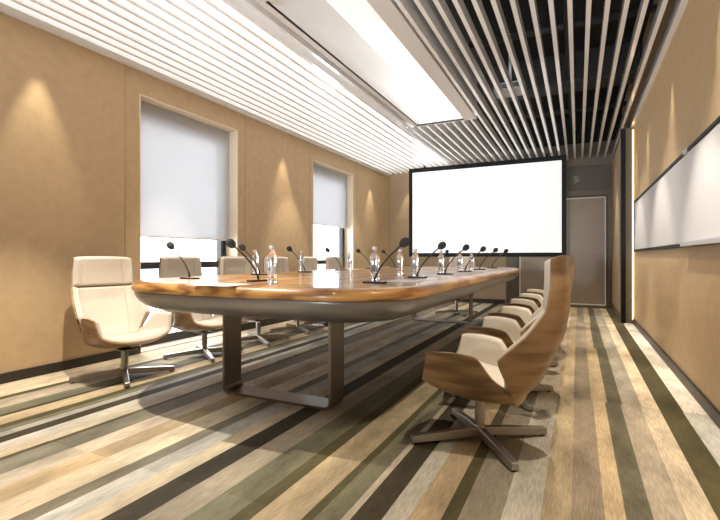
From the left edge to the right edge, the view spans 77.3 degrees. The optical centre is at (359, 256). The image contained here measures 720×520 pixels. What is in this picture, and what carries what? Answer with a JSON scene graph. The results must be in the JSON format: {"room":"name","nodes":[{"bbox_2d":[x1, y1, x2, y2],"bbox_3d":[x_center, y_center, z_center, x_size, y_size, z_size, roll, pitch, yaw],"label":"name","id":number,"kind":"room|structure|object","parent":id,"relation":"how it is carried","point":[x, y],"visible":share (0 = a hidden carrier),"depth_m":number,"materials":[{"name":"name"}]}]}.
{"room":"conference room","nodes":[
{"label":"conference room","id":0,"kind":"room"},
{"bbox_2d":[0,12,387,373],"bbox_3d":[-2.089,-0.805,4.679,0.300,3.650,12.000,0,0,26],"label":"wall","id":1,"kind":"structure","parent":0,"point":[62,101],"depth_m":3.79,"materials":[{"name":"paint"}]},
{"bbox_2d":[125,65,125,256],"bbox_3d":[-2.171,-0.472,4.163,0.004,2.615,0.012,0,0,26],"label":"trim","id":2,"kind":"structure","parent":1,"relation":"attached to","point":[125,65],"depth_m":4.16,"materials":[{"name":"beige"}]},
{"bbox_2d":[0,319,289,383],"bbox_3d":[-1.945,0.877,4.609,0.020,0.085,11.800,0,0,26],"label":"baseboard","id":3,"kind":"structure","parent":1,"relation":"attached to","point":[12,376],"depth_m":3.71,"materials":[{"name":"grey"}]},
{"bbox_2d":[139,94,237,352],"bbox_3d":[-1.939,-0.310,4.984,0.304,2.500,1.380,0,0,26],"label":"window","id":4,"kind":"structure","parent":1,"relation":"in","point":[173,338],"depth_m":5.22,"materials":[{"name":"beige"}]},
{"bbox_2d":[141,101,228,240],"bbox_3d":[-1.914,-0.873,4.972,0.012,1.347,1.348,0,0,26],"label":"roller blind","id":5,"kind":"object","parent":4,"relation":"attached to","point":[185,160],"visible":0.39,"depth_m":4.90,"materials":[{"name":"white"}]},
{"bbox_2d":[0,5,388,175],"bbox_3d":[-1.938,-1.856,4.606,0.035,0.160,11.800,0,0,26],"label":"trim","id":6,"kind":"structure","parent":1,"relation":"attached to","point":[3,9],"depth_m":4.35,"materials":[{"name":"white"}]},
{"bbox_2d":[245,116,245,322],"bbox_3d":[-1.443,-0.472,5.666,0.004,2.615,0.012,0,0,26],"label":"trim","id":7,"kind":"structure","parent":1,"relation":"attached to","point":[245,116],"depth_m":5.67,"materials":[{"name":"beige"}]},
{"bbox_2d":[309,143,309,255],"bbox_3d":[-0.785,-0.472,7.025,0.004,2.615,0.012,0,0,26],"label":"trim","id":8,"kind":"structure","parent":1,"relation":"attached to","point":[309,143],"depth_m":7.02,"materials":[{"name":"beige"}]},
{"bbox_2d":[313,160,352,268],"bbox_3d":[-0.570,-0.297,7.810,0.304,2.475,1.420,0,0,26],"label":"window","id":9,"kind":"structure","parent":1,"relation":"in","point":[345,234],"depth_m":8.39,"materials":[{"name":"beige"}]},
{"bbox_2d":[313,164,346,227],"bbox_3d":[-0.545,-1.028,7.798,0.012,0.987,1.388,0,0,26],"label":"roller blind","id":10,"kind":"object","parent":9,"relation":"attached to","point":[329,186],"visible":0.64,"depth_m":7.83,"materials":[{"name":"white"}]},
{"bbox_2d":[255,0,476,127],"bbox_3d":[0.334,-2.130,4.544,1.000,0.680,3.510,0,0,26],"label":"ceiling light recess","id":11,"kind":"object","parent":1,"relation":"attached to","point":[373,42],"visible":0.81,"depth_m":4.72,"materials":[{"name":"white"}]},
{"bbox_2d":[417,119,468,163],"bbox_3d":[1.499,-1.843,7.655,0.033,0.095,3.245,0,0,26],"label":"ceiling slat","id":12,"kind":"object","parent":11,"relation":"attached to","point":[424,129],"visible":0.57,"depth_m":7.22,"materials":[{"name":"white"}]},
{"bbox_2d":[425,118,474,163],"bbox_3d":[1.608,-1.843,7.602,0.033,0.095,3.245,0,0,26],"label":"ceiling slat","id":13,"kind":"object","parent":11,"relation":"attached to","point":[433,128],"visible":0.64,"depth_m":7.15,"materials":[{"name":"white"}]},
{"bbox_2d":[433,117,480,162],"bbox_3d":[1.717,-1.843,7.549,0.033,0.095,3.245,0,0,26],"label":"ceiling slat","id":14,"kind":"object","parent":11,"relation":"attached to","point":[441,127],"visible":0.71,"depth_m":7.12,"materials":[{"name":"white"}]},
{"bbox_2d":[442,116,487,161],"bbox_3d":[1.826,-1.843,7.496,0.033,0.095,3.245,0,0,26],"label":"ceiling slat","id":15,"kind":"object","parent":11,"relation":"attached to","point":[450,126],"visible":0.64,"depth_m":7.03,"materials":[{"name":"white"}]},
{"bbox_2d":[451,115,493,161],"bbox_3d":[1.935,-1.843,7.444,0.033,0.095,3.245,0,0,26],"label":"ceiling slat","id":16,"kind":"object","parent":11,"relation":"attached to","point":[458,125],"visible":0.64,"depth_m":6.98,"materials":[{"name":"white"}]},
{"bbox_2d":[460,115,500,160],"bbox_3d":[2.044,-1.843,7.391,0.033,0.095,3.245,0,0,26],"label":"ceiling slat","id":17,"kind":"object","parent":11,"relation":"attached to","point":[466,123],"visible":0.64,"depth_m":6.94,"materials":[{"name":"white"}]},
{"bbox_2d":[409,154,565,256],"bbox_3d":[2.324,-0.925,8.569,2.920,1.840,0.050,0,0,26],"label":"projection screen","id":18,"kind":"object","parent":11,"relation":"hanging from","point":[518,206],"visible":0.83,"depth_m":8.47,"materials":[{"name":"white"}]},
{"bbox_2d":[470,119,506,160],"bbox_3d":[2.153,-1.843,7.338,0.033,0.095,3.245,0,0,26],"label":"ceiling slat","id":19,"kind":"object","parent":11,"relation":"attached to","point":[475,122],"visible":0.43,"depth_m":6.91,"materials":[{"name":"white"}]},
{"bbox_2d":[0,302,719,519],"bbox_3d":[0.057,0.970,3.639,4.470,0.100,11.800,0,0,26],"label":"floor","id":20,"kind":"structure","parent":0,"point":[625,439],"depth_m":2.26,"materials":[{"name":"wood"}]},
{"bbox_2d":[69,256,174,387],"bbox_3d":[-1.837,0.455,3.476,0.747,0.929,0.668,0,0,37],"label":"swivel chair","id":21,"kind":"object","parent":20,"relation":"on","point":[109,314],"visible":1,"depth_m":3.58,"materials":[{"name":"leather"}]},
{"bbox_2d":[73,256,132,286],"bbox_3d":[-2.093,0.115,3.668,0.080,0.242,0.468,0,0,37],"label":"cushion","id":22,"kind":"object","parent":21,"relation":"on","point":[88,271],"depth_m":3.67,"materials":[{"name":"leather"}]},
{"bbox_2d":[73,284,148,336],"bbox_3d":[-2.019,0.443,3.613,0.259,0.430,0.535,0,0,37],"label":"cushion","id":23,"kind":"object","parent":21,"relation":"on","point":[117,310],"depth_m":3.65,"materials":[{"name":"leather"}]},
{"bbox_2d":[94,311,171,342],"bbox_3d":[-1.783,0.559,3.436,0.461,0.241,0.578,0,0,37],"label":"seat cushion","id":24,"kind":"object","parent":21,"relation":"on","point":[159,324],"depth_m":3.56,"materials":[{"name":"leather"}]},
{"bbox_2d":[159,256,242,362],"bbox_3d":[-1.493,0.455,4.241,0.740,0.929,0.654,0,0,34],"label":"swivel chair","id":25,"kind":"object","parent":20,"relation":"on","point":[169,266],"visible":0.59,"depth_m":4.22,"materials":[{"name":"leather"}]},
{"bbox_2d":[160,256,201,277],"bbox_3d":[-1.755,0.115,4.417,0.080,0.242,0.468,0,0,34],"label":"cushion","id":26,"kind":"object","parent":25,"relation":"on","point":[170,266],"depth_m":4.40,"materials":[{"name":"leather"}]},
{"bbox_2d":[171,311,211,320],"bbox_3d":[-1.679,0.443,4.366,0.259,0.430,0.535,0,0,34],"label":"cushion","id":27,"kind":"object","parent":25,"relation":"on","point":[198,317],"depth_m":4.43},
{"bbox_2d":[191,313,222,325],"bbox_3d":[-1.434,0.559,4.202,0.461,0.241,0.578,0,0,34],"label":"seat cushion","id":28,"kind":"object","parent":25,"relation":"on","point":[198,319],"depth_m":4.17,"materials":[{"name":"leather"}]},
{"bbox_2d":[219,256,289,345],"bbox_3d":[-1.151,0.455,4.952,0.735,0.929,0.644,0,0,32],"label":"swivel chair","id":29,"kind":"object","parent":20,"relation":"on","point":[228,265],"visible":0.35,"depth_m":5.01,"materials":[{"name":"leather"}]},
{"bbox_2d":[220,257,251,274],"bbox_3d":[-1.418,0.115,5.117,0.080,0.242,0.468,0,0,32],"label":"cushion","id":30,"kind":"object","parent":29,"relation":"on","point":[228,265],"depth_m":5.11,"materials":[{"name":"leather"}]},
{"bbox_2d":[263,256,323,334],"bbox_3d":[-0.820,0.455,5.658,0.735,0.929,0.644,0,0,32],"label":"swivel chair","id":31,"kind":"object","parent":20,"relation":"on","point":[282,265],"visible":0.19,"depth_m":5.67,"materials":[{"name":"beige leather"}]},
{"bbox_2d":[264,257,288,272],"bbox_3d":[-1.087,0.115,5.824,0.080,0.242,0.468,0,0,32],"label":"cushion","id":32,"kind":"object","parent":31,"relation":"on","point":[282,265],"depth_m":5.90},
{"bbox_2d":[297,256,317,323],"bbox_3d":[-0.488,0.455,6.351,0.730,0.929,0.633,0,0,30],"label":"swivel chair","id":33,"kind":"object","parent":20,"relation":"on","point":[310,263],"visible":0.12,"depth_m":6.54,"materials":[{"name":"beige leather"}]},
{"bbox_2d":[298,257,317,270],"bbox_3d":[-0.757,0.115,6.506,0.080,0.242,0.468,0,0,30],"label":"cushion","id":34,"kind":"object","parent":33,"relation":"on","point":[310,263],"depth_m":6.57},
{"bbox_2d":[131,266,519,409],"bbox_3d":[0.349,0.535,4.665,2.020,0.770,5.100,0,0,26],"label":"conference table","id":35,"kind":"object","parent":20,"relation":"on","point":[334,297],"visible":0.89,"depth_m":2.59,"materials":[{"name":"brown wood"}]},
{"bbox_2d":[166,242,199,278],"bbox_3d":[-1.236,0.020,3.121,0.278,0.259,0.060,0,0,26],"label":"gooseneck microphone","id":36,"kind":"object","parent":35,"relation":"on","point":[170,245],"visible":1,"depth_m":3.12,"materials":[{"name":"black plastic"}]},
{"bbox_2d":[191,283,249,286],"bbox_3d":[-0.759,0.149,2.424,0.280,0.001,0.200,0,0,23],"label":"paper sheet","id":37,"kind":"object","parent":35,"relation":"on","point":[204,284],"visible":1,"depth_m":2.42,"materials":[{"name":"white"}]},
{"bbox_2d":[226,238,266,281],"bbox_3d":[-0.679,0.020,2.720,0.278,0.259,0.060,0,0,-42],"label":"gooseneck microphone","id":38,"kind":"object","parent":35,"relation":"on","point":[230,243],"visible":0.96,"depth_m":2.70,"materials":[{"name":"black plastic"}]},
{"bbox_2d":[252,250,258,273],"bbox_3d":[-0.908,0.043,3.906,0.056,0.213,0.056,0,0,-44],"label":"water bottle","id":39,"kind":"object","parent":35,"relation":"on","point":[255,257],"visible":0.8,"depth_m":3.89,"materials":[{"name":"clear plastic"}]},
{"bbox_2d":[267,245,277,284],"bbox_3d":[-0.478,0.043,2.454,0.056,0.213,0.056,0,0,-44],"label":"water bottle","id":40,"kind":"object","parent":35,"relation":"on","point":[272,260],"visible":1,"depth_m":2.43,"materials":[{"name":"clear plastic"}]},
{"bbox_2d":[370,247,378,280],"bbox_3d":[0.091,0.043,2.756,0.056,0.213,0.056,0,0,-44],"label":"water bottle","id":41,"kind":"object","parent":35,"relation":"on","point":[374,259],"visible":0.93,"depth_m":2.73,"materials":[{"name":"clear plastic"}]},
{"bbox_2d":[362,237,409,283],"bbox_3d":[0.150,0.020,2.550,0.278,0.259,0.060,0,0,26],"label":"gooseneck microphone","id":42,"kind":"object","parent":35,"relation":"on","point":[404,242],"visible":1,"depth_m":2.53,"materials":[{"name":"black plastic"}]},
{"bbox_2d":[397,249,403,275],"bbox_3d":[0.326,0.043,3.654,0.056,0.213,0.056,0,0,-44],"label":"water bottle","id":43,"kind":"object","parent":35,"relation":"on","point":[400,259],"visible":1,"depth_m":3.63,"materials":[{"name":"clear plastic"}]},
{"bbox_2d":[412,249,418,275],"bbox_3d":[0.422,0.043,3.440,0.056,0.213,0.056,0,0,-44],"label":"water bottle","id":44,"kind":"object","parent":35,"relation":"on","point":[415,258],"visible":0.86,"depth_m":3.42,"materials":[{"name":"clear plastic"}]},
{"bbox_2d":[407,241,445,277],"bbox_3d":[0.477,0.020,3.202,0.278,0.259,0.060,0,0,26],"label":"gooseneck microphone","id":45,"kind":"object","parent":35,"relation":"on","point":[441,245],"visible":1,"depth_m":3.19,"materials":[{"name":"black plastic"}]},
{"bbox_2d":[438,250,443,272],"bbox_3d":[0.736,0.043,4.088,0.056,0.213,0.056,0,0,-44],"label":"water bottle","id":46,"kind":"object","parent":35,"relation":"on","point":[440,256],"visible":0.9,"depth_m":4.07,"materials":[{"name":"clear plastic"}]},
{"bbox_2d":[325,256,342,269],"bbox_3d":[-0.148,0.455,7.053,0.730,0.929,0.633,0,0,30],"label":"swivel chair","id":47,"kind":"object","parent":20,"relation":"on","point":[331,262],"visible":0.13,"depth_m":7.19,"materials":[{"name":"beige leather"}]},
{"bbox_2d":[435,256,477,315],"bbox_3d":[1.598,0.455,7.377,0.607,0.929,0.714,0,0,28],"label":"swivel chair","id":48,"kind":"object","parent":20,"relation":"on","point":[465,259],"visible":0.14,"depth_m":7.36,"materials":[{"name":"leather"}]},
{"bbox_2d":[449,257,475,266],"bbox_3d":[1.740,0.115,7.645,0.468,0.242,0.080,0,0,28],"label":"cushion","id":49,"kind":"object","parent":48,"relation":"on","point":[465,260],"depth_m":7.64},
{"bbox_2d":[411,255,570,470],"bbox_3d":[0.660,0.455,2.243,0.704,0.929,0.607,0,0,29],"label":"swivel chair","id":50,"kind":"object","parent":20,"relation":"on","point":[483,369],"visible":1,"depth_m":2.02,"materials":[{"name":"brown wood"}]},
{"bbox_2d":[457,333,509,394],"bbox_3d":[0.582,0.559,2.286,0.461,0.241,0.578,0,0,29],"label":"seat cushion","id":51,"kind":"object","parent":50,"relation":"on","point":[483,366],"depth_m":2.03,"materials":[{"name":"leather"}]},
{"bbox_2d":[498,311,544,391],"bbox_3d":[0.841,0.443,2.144,0.259,0.430,0.535,0,0,29],"label":"cushion","id":52,"kind":"object","parent":50,"relation":"on","point":[521,366],"depth_m":1.95,"materials":[{"name":"leather"}]},
{"bbox_2d":[543,259,550,308],"bbox_3d":[0.921,0.115,2.100,0.080,0.242,0.468,0,0,29],"label":"cushion","id":53,"kind":"object","parent":50,"relation":"on","point":[547,265],"depth_m":1.92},
{"bbox_2d":[452,307,552,410],"bbox_3d":[1.010,0.455,3.000,0.714,0.929,0.607,0,0,26],"label":"swivel chair","id":54,"kind":"object","parent":20,"relation":"on","point":[508,329],"visible":0.11,"depth_m":3.06,"materials":[{"name":"leather"}]},
{"bbox_2d":[482,316,520,342],"bbox_3d":[0.935,0.559,3.036,0.461,0.241,0.578,0,0,26],"label":"seat cushion","id":55,"kind":"object","parent":54,"relation":"on","point":[508,329],"depth_m":3.22,"materials":[{"name":"leather"}]},
{"bbox_2d":[520,307,544,331],"bbox_3d":[1.200,0.443,2.908,0.259,0.430,0.535,0,0,26],"label":"cushion","id":56,"kind":"object","parent":54,"relation":"on","point":[533,318],"depth_m":2.71,"materials":[{"name":"leather"}]},
{"bbox_2d":[488,256,572,378],"bbox_3d":[1.361,0.455,3.705,0.707,0.929,0.607,0,0,28],"label":"swivel chair","id":57,"kind":"object","parent":20,"relation":"on","point":[521,314],"visible":0.09,"depth_m":3.77,"materials":[{"name":"leather"}]},
{"bbox_2d":[501,306,531,323],"bbox_3d":[1.284,0.559,3.746,0.461,0.241,0.578,0,0,28],"label":"seat cushion","id":58,"kind":"object","parent":57,"relation":"on","point":[521,314],"depth_m":3.93,"materials":[{"name":"leather"}]},
{"bbox_2d":[505,263,572,348],"bbox_3d":[1.697,0.455,4.425,0.721,0.929,0.615,0,0,24],"label":"swivel chair","id":59,"kind":"object","parent":20,"relation":"on","point":[528,303],"visible":0.02,"depth_m":4.64,"materials":[{"name":"leather"}]},
{"bbox_2d":[510,299,538,310],"bbox_3d":[1.623,0.559,4.457,0.461,0.241,0.578,0,0,24],"label":"seat cushion","id":60,"kind":"object","parent":59,"relation":"on","point":[528,303],"depth_m":4.65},
{"bbox_2d":[515,256,573,307],"bbox_3d":[2.048,0.455,5.131,0.714,0.929,0.607,0,0,26],"label":"swivel chair","id":61,"kind":"object","parent":20,"relation":"on","point":[537,298],"visible":0.06,"depth_m":5.33,"materials":[{"name":"leather"}]},
{"bbox_2d":[520,293,542,303],"bbox_3d":[1.972,0.559,5.167,0.461,0.241,0.578,0,0,26],"label":"seat cushion","id":62,"kind":"object","parent":61,"relation":"on","point":[538,298],"depth_m":5.36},
{"bbox_2d":[388,151,611,306],"bbox_3d":[2.656,-0.530,9.003,4.470,3.100,0.120,0,0,26],"label":"wall","id":63,"kind":"structure","parent":0,"point":[398,185],"depth_m":9.08,"materials":[{"name":"paint"}]},
{"bbox_2d":[450,298,504,303],"bbox_3d":[1.730,0.877,9.374,2.480,0.085,0.020,0,0,26],"label":"baseboard","id":64,"kind":"structure","parent":63,"relation":"attached to","point":[475,300],"depth_m":8.99,"materials":[{"name":"grey"}]},
{"bbox_2d":[449,109,621,153],"bbox_3d":[2.656,-2.355,9.003,4.470,0.550,0.120,0,0,26],"label":"trim","id":65,"kind":"structure","parent":63,"relation":"attached to","point":[588,117],"depth_m":8.37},
{"bbox_2d":[506,188,612,308],"bbox_3d":[3.683,-0.152,8.413,1.814,2.145,0.045,0,0,26],"label":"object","id":66,"kind":"structure","parent":63,"relation":"in","point":[586,216],"depth_m":8.21,"materials":[{"name":"wood"}]},
{"bbox_2d":[506,140,614,167],"bbox_3d":[3.774,-1.870,8.444,1.970,0.420,0.150,0,0,26],"label":"trim","id":67,"kind":"structure","parent":63,"relation":"attached to","point":[600,160],"depth_m":8.23,"materials":[{"name":"brown"}]},
{"bbox_2d":[446,0,653,129],"bbox_3d":[-0.006,-2.680,3.681,4.920,0.100,12.020,0,0,26],"label":"ceiling","id":68,"kind":"structure","parent":0,"point":[597,6],"depth_m":5.32,"materials":[{"name":"paint"}]},
{"bbox_2d":[494,33,525,98],"bbox_3d":[1.770,-2.278,5.305,0.340,0.704,0.268,0,0,26],"label":"ceiling projector","id":69,"kind":"object","parent":68,"relation":"hanging from","point":[515,83],"visible":0.3,"depth_m":5.26,"materials":[{"name":"white"}]},
{"bbox_2d":[495,82,518,89],"bbox_3d":[1.713,-1.979,5.188,0.300,0.046,0.008,0,0,26],"label":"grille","id":70,"kind":"object","parent":69,"relation":"attached to","point":[516,85],"depth_m":5.17,"materials":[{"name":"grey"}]},
{"bbox_2d":[489,39,641,102],"bbox_3d":[2.671,-2.430,5.984,1.790,0.400,0.400,0,0,26],"label":"air duct","id":71,"kind":"object","parent":68,"relation":"hanging from","point":[609,49],"visible":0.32,"depth_m":5.76,"materials":[{"name":"grey"}]},
{"bbox_2d":[562,0,575,131],"bbox_3d":[2.566,-2.330,5.480,0.100,0.095,6.100,0,0,26],"label":"ceiling pipe","id":72,"kind":"object","parent":71,"relation":"attached to","point":[564,2],"visible":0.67,"depth_m":4.93,"materials":[{"name":"grey"}]},
{"bbox_2d":[622,0,719,410],"bbox_3d":[2.136,-0.805,2.632,0.150,3.650,12.000,0,0,26],"label":"wall","id":73,"kind":"structure","parent":0,"point":[677,290],"depth_m":3.35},
{"bbox_2d":[469,3,657,48],"bbox_3d":[2.039,-2.380,4.679,1.790,0.067,0.070,0,0,26],"label":"ceiling pipe","id":74,"kind":"object","parent":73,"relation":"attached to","point":[651,8],"visible":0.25,"depth_m":4.57,"materials":[{"name":"grey"}]},
{"bbox_2d":[506,101,626,120],"bbox_3d":[3.260,-2.330,7.199,1.790,0.067,0.070,0,0,26],"label":"ceiling pipe","id":75,"kind":"object","parent":73,"relation":"attached to","point":[623,103],"visible":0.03,"depth_m":7.10,"materials":[{"name":"grey"}]},
{"bbox_2d":[612,141,619,311],"bbox_3d":[4.100,-0.440,7.203,0.012,2.480,1.620,0,0,26],"label":"trim","id":76,"kind":"structure","parent":73,"relation":"attached to","point":[616,160],"depth_m":7.05,"materials":[{"name":"wood"}]},
{"bbox_2d":[620,129,625,322],"bbox_3d":[3.687,-0.430,6.308,0.054,2.700,0.112,0,0,26],"label":"trim","id":77,"kind":"structure","parent":73,"relation":"attached to","point":[623,131],"depth_m":6.26,"materials":[{"name":"black"}]},
{"bbox_2d":[613,127,633,323],"bbox_3d":[4.149,-0.435,7.124,0.145,2.710,1.960,0,0,26],"label":"trim","id":78,"kind":"structure","parent":73,"relation":"attached to","point":[628,130],"depth_m":6.24,"materials":[{"name":"brown"}]},
{"bbox_2d":[632,129,633,319],"bbox_3d":[3.768,-0.445,6.210,0.014,2.630,0.015,0,0,26],"label":"led strip","id":79,"kind":"object","parent":73,"relation":"attached to","point":[632,129],"visible":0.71,"depth_m":6.21,"materials":[{"name":"beige"}]},
{"bbox_2d":[628,0,688,127],"bbox_3d":[1.685,-1.844,1.928,0.048,0.104,10.140,0,0,26],"label":"trim","id":80,"kind":"structure","parent":73,"relation":"attached to","point":[679,8],"depth_m":4.00,"materials":[{"name":"white"}]},
{"bbox_2d":[633,116,719,251],"bbox_3d":[2.624,-0.412,3.874,0.055,0.680,4.896,0,0,26],"label":"whiteboard","id":81,"kind":"object","parent":73,"relation":"attached to","point":[681,207],"visible":1,"depth_m":3.17,"materials":[{"name":"white"}]},
{"bbox_2d":[680,237,719,246],"bbox_3d":[1.930,-0.087,2.471,0.029,0.030,1.530,0,0,26],"label":"tray","id":82,"kind":"object","parent":81,"relation":"on","point":[699,241],"depth_m":2.69,"materials":[{"name":"silver metal"}]},
{"bbox_2d":[633,318,719,428],"bbox_3d":[1.632,0.882,1.787,0.020,0.075,9.840,0,0,26],"label":"baseboard","id":83,"kind":"structure","parent":73,"relation":"attached to","point":[704,402],"depth_m":3.16,"materials":[{"name":"grey"}]},
{"bbox_3d":[-2.537,-0.805,-1.716,4.470,3.650,0.100,0,0,26],"label":"wall","id":84,"kind":"structure","parent":0,"visible":0},
{"bbox_2d":[0,0,391,174],"bbox_3d":[-1.880,-1.843,4.564,0.033,0.095,11.755,0,0,26],"label":"ceiling slat","id":85,"kind":"object","parent":84,"relation":"attached to","point":[9,4],"visible":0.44,"depth_m":4.29,"materials":[{"name":"white"}]},
{"bbox_2d":[10,0,396,174],"bbox_3d":[-1.772,-1.843,4.511,0.033,0.095,11.755,0,0,26],"label":"ceiling slat","id":86,"kind":"object","parent":84,"relation":"attached to","point":[28,4],"visible":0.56,"depth_m":4.27,"materials":[{"name":"white"}]},
{"bbox_2d":[29,0,401,173],"bbox_3d":[-1.663,-1.843,4.458,0.033,0.095,11.755,0,0,26],"label":"ceiling slat","id":87,"kind":"object","parent":84,"relation":"attached to","point":[47,4],"visible":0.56,"depth_m":4.26,"materials":[{"name":"white"}]},
{"bbox_2d":[49,0,407,173],"bbox_3d":[-1.554,-1.843,4.406,0.033,0.095,11.755,0,0,26],"label":"ceiling slat","id":88,"kind":"object","parent":84,"relation":"attached to","point":[66,4],"visible":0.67,"depth_m":4.26,"materials":[{"name":"white"}]},
{"bbox_2d":[68,0,408,171],"bbox_3d":[-1.445,-1.843,4.353,0.033,0.095,11.755,0,0,26],"label":"ceiling slat","id":89,"kind":"object","parent":84,"relation":"attached to","point":[85,4],"visible":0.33,"depth_m":4.26,"materials":[{"name":"white"}]},
{"bbox_2d":[87,0,413,168],"bbox_3d":[-1.336,-1.843,4.300,0.033,0.095,11.755,0,0,26],"label":"ceiling slat","id":90,"kind":"object","parent":84,"relation":"attached to","point":[103,4],"visible":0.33,"depth_m":4.25,"materials":[{"name":"white"}]},
{"bbox_2d":[106,0,419,167],"bbox_3d":[-1.227,-1.843,4.247,0.033,0.095,11.755,0,0,26],"label":"ceiling slat","id":91,"kind":"object","parent":84,"relation":"attached to","point":[130,8],"visible":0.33,"depth_m":4.25,"materials":[{"name":"white"}]},
{"bbox_2d":[125,0,423,167],"bbox_3d":[-1.118,-1.843,4.195,0.033,0.095,11.755,0,0,26],"label":"ceiling slat","id":92,"kind":"object","parent":84,"relation":"attached to","point":[143,5],"visible":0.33,"depth_m":4.25,"materials":[{"name":"white"}]},
{"bbox_2d":[145,0,431,166],"bbox_3d":[-1.009,-1.843,4.142,0.033,0.095,11.755,0,0,26],"label":"ceiling slat","id":93,"kind":"object","parent":84,"relation":"attached to","point":[162,5],"visible":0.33,"depth_m":4.25,"materials":[{"name":"white"}]},
{"bbox_2d":[164,0,436,166],"bbox_3d":[-0.900,-1.843,4.089,0.033,0.095,11.755,0,0,26],"label":"ceiling slat","id":94,"kind":"object","parent":84,"relation":"attached to","point":[181,5],"visible":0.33,"depth_m":4.25,"materials":[{"name":"white"}]},
{"bbox_2d":[183,0,443,165],"bbox_3d":[-0.791,-1.843,4.036,0.033,0.095,11.755,0,0,26],"label":"ceiling slat","id":95,"kind":"object","parent":84,"relation":"attached to","point":[200,5],"visible":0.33,"depth_m":4.25,"materials":[{"name":"white"}]},
{"bbox_2d":[202,0,448,165],"bbox_3d":[-0.682,-1.843,3.984,0.033,0.095,11.755,0,0,26],"label":"ceiling slat","id":96,"kind":"object","parent":84,"relation":"attached to","point":[220,6],"visible":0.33,"depth_m":4.25,"materials":[{"name":"white"}]},
{"bbox_2d":[221,0,455,164],"bbox_3d":[-0.574,-1.843,3.931,0.033,0.095,11.755,0,0,26],"label":"ceiling slat","id":97,"kind":"object","parent":84,"relation":"attached to","point":[239,6],"visible":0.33,"depth_m":4.25,"materials":[{"name":"white"}]},
{"bbox_2d":[241,0,461,164],"bbox_3d":[-0.465,-1.843,3.878,0.033,0.095,11.755,0,0,26],"label":"ceiling slat","id":98,"kind":"object","parent":84,"relation":"attached to","point":[252,4],"visible":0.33,"depth_m":4.31,"materials":[{"name":"white"}]},
{"bbox_2d":[394,0,513,159],"bbox_3d":[0.406,-1.843,3.456,0.033,0.095,11.755,0,0,26],"label":"ceiling slat","id":99,"kind":"object","parent":84,"relation":"attached to","point":[405,6],"visible":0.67,"depth_m":4.23,"materials":[{"name":"white"}]},
{"bbox_2d":[414,0,519,158],"bbox_3d":[0.515,-1.843,3.403,0.033,0.095,11.755,0,0,26],"label":"ceiling slat","id":100,"kind":"object","parent":84,"relation":"attached to","point":[424,7],"visible":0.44,"depth_m":4.23,"materials":[{"name":"white"}]},
{"bbox_2d":[433,0,525,158],"bbox_3d":[0.624,-1.843,3.351,0.033,0.095,11.755,0,0,26],"label":"ceiling slat","id":101,"kind":"object","parent":84,"relation":"attached to","point":[441,5],"visible":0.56,"depth_m":4.22,"materials":[{"name":"white"}]},
{"bbox_2d":[452,0,532,157],"bbox_3d":[0.733,-1.843,3.298,0.033,0.095,11.755,0,0,26],"label":"ceiling slat","id":102,"kind":"object","parent":84,"relation":"attached to","point":[460,6],"visible":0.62,"depth_m":4.21,"materials":[{"name":"white"}]},
{"bbox_2d":[471,0,539,156],"bbox_3d":[0.842,-1.843,3.245,0.033,0.095,11.755,0,0,26],"label":"ceiling slat","id":103,"kind":"object","parent":84,"relation":"attached to","point":[478,5],"visible":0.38,"depth_m":4.19,"materials":[{"name":"white"}]},
{"bbox_2d":[490,0,545,156],"bbox_3d":[0.951,-1.843,3.192,0.033,0.095,11.755,0,0,26],"label":"ceiling slat","id":104,"kind":"object","parent":84,"relation":"attached to","point":[496,5],"visible":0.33,"depth_m":4.18,"materials":[{"name":"white"}]},
{"bbox_2d":[510,0,553,155],"bbox_3d":[1.060,-1.843,3.139,0.033,0.095,11.755,0,0,26],"label":"ceiling slat","id":105,"kind":"object","parent":84,"relation":"attached to","point":[515,7],"visible":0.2,"depth_m":4.20,"materials":[{"name":"white"}]},
{"bbox_2d":[529,0,560,155],"bbox_3d":[1.169,-1.843,3.087,0.033,0.095,11.755,0,0,26],"label":"ceiling slat","id":106,"kind":"object","parent":84,"relation":"attached to","point":[533,4],"visible":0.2,"depth_m":4.16,"materials":[{"name":"white"}]},
{"bbox_2d":[548,0,568,159],"bbox_3d":[1.278,-1.843,3.034,0.033,0.095,11.755,0,0,26],"label":"ceiling slat","id":107,"kind":"object","parent":84,"relation":"attached to","point":[551,3],"visible":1,"depth_m":4.20,"materials":[{"name":"white"}]},
{"bbox_2d":[567,0,575,158],"bbox_3d":[1.387,-1.843,2.981,0.033,0.095,11.755,0,0,26],"label":"ceiling slat","id":108,"kind":"object","parent":84,"relation":"attached to","point":[569,2],"visible":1,"depth_m":4.16,"materials":[{"name":"white"}]},
{"bbox_2d":[581,0,591,158],"bbox_3d":[1.495,-1.843,2.929,0.033,0.095,11.755,0,0,26],"label":"ceiling slat","id":109,"kind":"object","parent":84,"relation":"attached to","point":[588,2],"visible":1,"depth_m":4.16,"materials":[{"name":"white"}]},
{"bbox_2d":[589,0,610,157],"bbox_3d":[1.604,-1.843,2.876,0.033,0.095,11.755,0,0,26],"label":"ceiling slat","id":110,"kind":"object","parent":84,"relation":"attached to","point":[606,8],"visible":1,"depth_m":4.18,"materials":[{"name":"white"}]},
{"bbox_2d":[596,0,629,156],"bbox_3d":[1.713,-1.843,2.823,0.033,0.095,11.755,0,0,26],"label":"ceiling slat","id":111,"kind":"object","parent":84,"relation":"attached to","point":[625,3],"visible":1,"depth_m":4.16,"materials":[{"name":"white"}]},
{"bbox_2d":[604,0,648,156],"bbox_3d":[1.822,-1.843,2.770,0.033,0.095,11.755,0,0,26],"label":"ceiling slat","id":112,"kind":"object","parent":84,"relation":"attached to","point":[643,5],"visible":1,"depth_m":4.19,"materials":[{"name":"white"}]},
{"bbox_2d":[611,0,667,155],"bbox_3d":[1.931,-1.843,2.717,0.033,0.095,11.755,0,0,26],"label":"ceiling slat","id":113,"kind":"object","parent":84,"relation":"attached to","point":[661,6],"visible":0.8,"depth_m":4.16,"materials":[{"name":"white"}]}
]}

